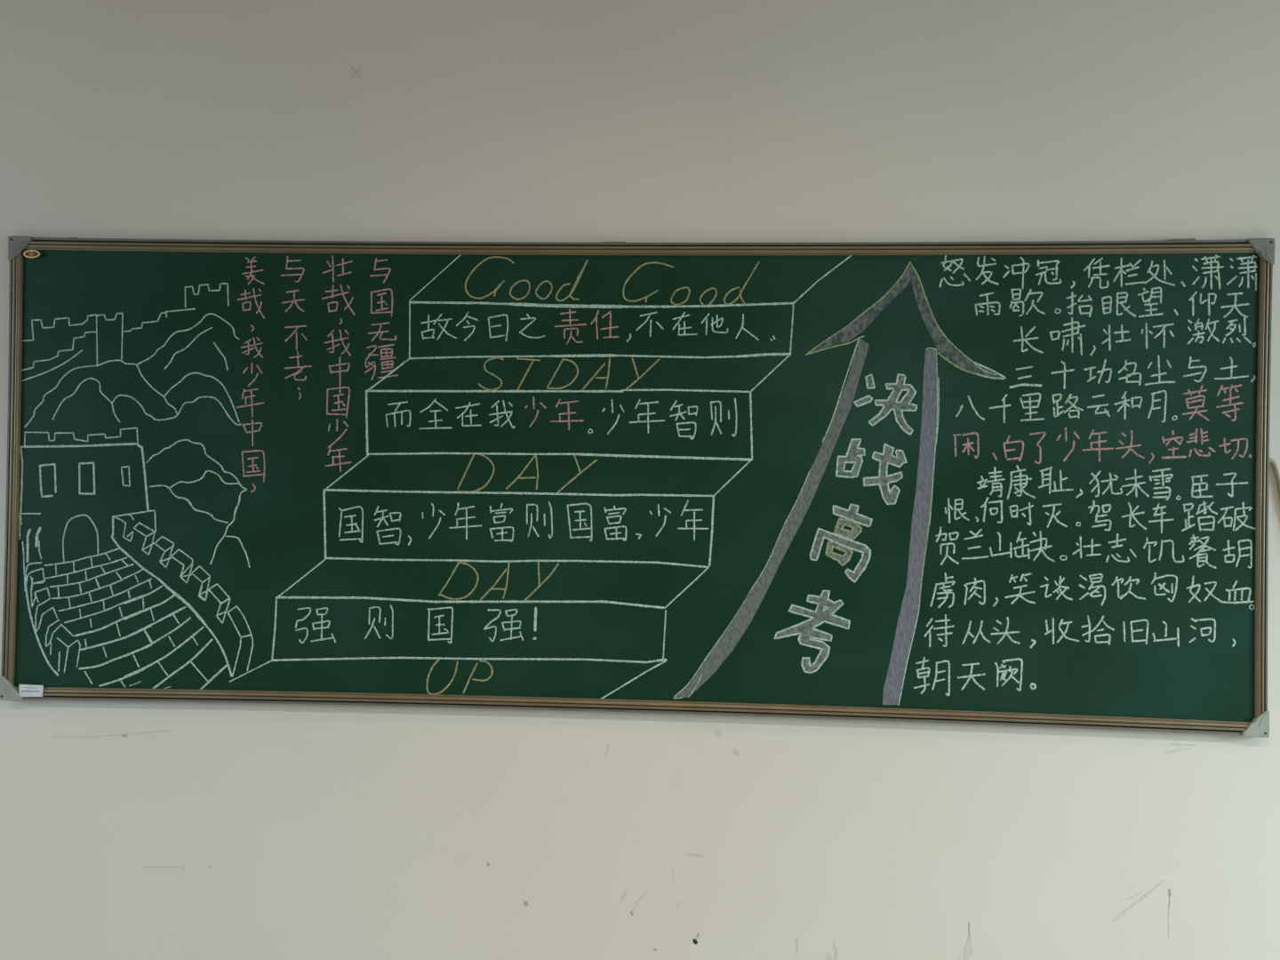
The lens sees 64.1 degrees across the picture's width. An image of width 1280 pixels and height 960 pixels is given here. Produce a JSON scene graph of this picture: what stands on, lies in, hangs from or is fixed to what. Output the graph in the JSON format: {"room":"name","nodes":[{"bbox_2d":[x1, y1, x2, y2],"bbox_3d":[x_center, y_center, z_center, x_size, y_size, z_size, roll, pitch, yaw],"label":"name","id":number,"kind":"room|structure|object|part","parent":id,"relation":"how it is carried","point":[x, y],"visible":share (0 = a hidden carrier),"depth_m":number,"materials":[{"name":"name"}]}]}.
{"room":"school classroom","nodes":[
{"label":"school classroom","id":0,"kind":"room"},
{"bbox_2d":[0,0,1279,959],"bbox_3d":[-0.052,-0.256,2.683,10.000,3.600,0.201,1,0,3],"label":"wall","id":1,"kind":"structure","parent":0,"point":[130,830],"depth_m":2.58,"materials":[{"name":"paint"}]},
{"bbox_2d":[0,235,1275,737],"bbox_3d":[-0.063,-0.007,2.567,3.181,1.204,0.027,1,0,3],"label":"blackboard","id":2,"kind":"object","parent":1,"relation":"attached to","point":[1020,484],"visible":1,"depth_m":2.56,"materials":[{"name":"green metal"}]},
{"bbox_3d":[-1.630,-0.032,2.661,0.035,1.200,0.023,1,0,3],"label":"frame rail","id":3,"kind":"part","parent":2,"relation":"part of","materials":[{"name":"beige metal"}]},
{"bbox_3d":[-0.072,0.571,2.565,3.177,0.044,0.023,1,0,3],"label":"frame rail","id":4,"kind":"part","parent":2,"relation":"part of","materials":[{"name":"beige metal"}]},
{"bbox_3d":[-0.053,-0.586,2.573,3.177,0.042,0.023,1,0,3],"label":"frame rail","id":5,"kind":"part","parent":2,"relation":"part of","materials":[{"name":"beige metal"}]},
{"bbox_3d":[1.507,0.018,2.477,0.032,1.200,0.023,1,0,3],"label":"frame rail","id":6,"kind":"part","parent":2,"relation":"part of","materials":[{"name":"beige metal"}]},
{"bbox_2d":[1269,457,1279,495],"bbox_3d":[1.565,0.753,2.474,0.159,1.612,0.010,1,0,3],"label":"cable","id":7,"kind":"object","parent":1,"relation":"attached to","point":[1272,461],"visible":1,"depth_m":2.48,"materials":[{"name":"white plastic"}]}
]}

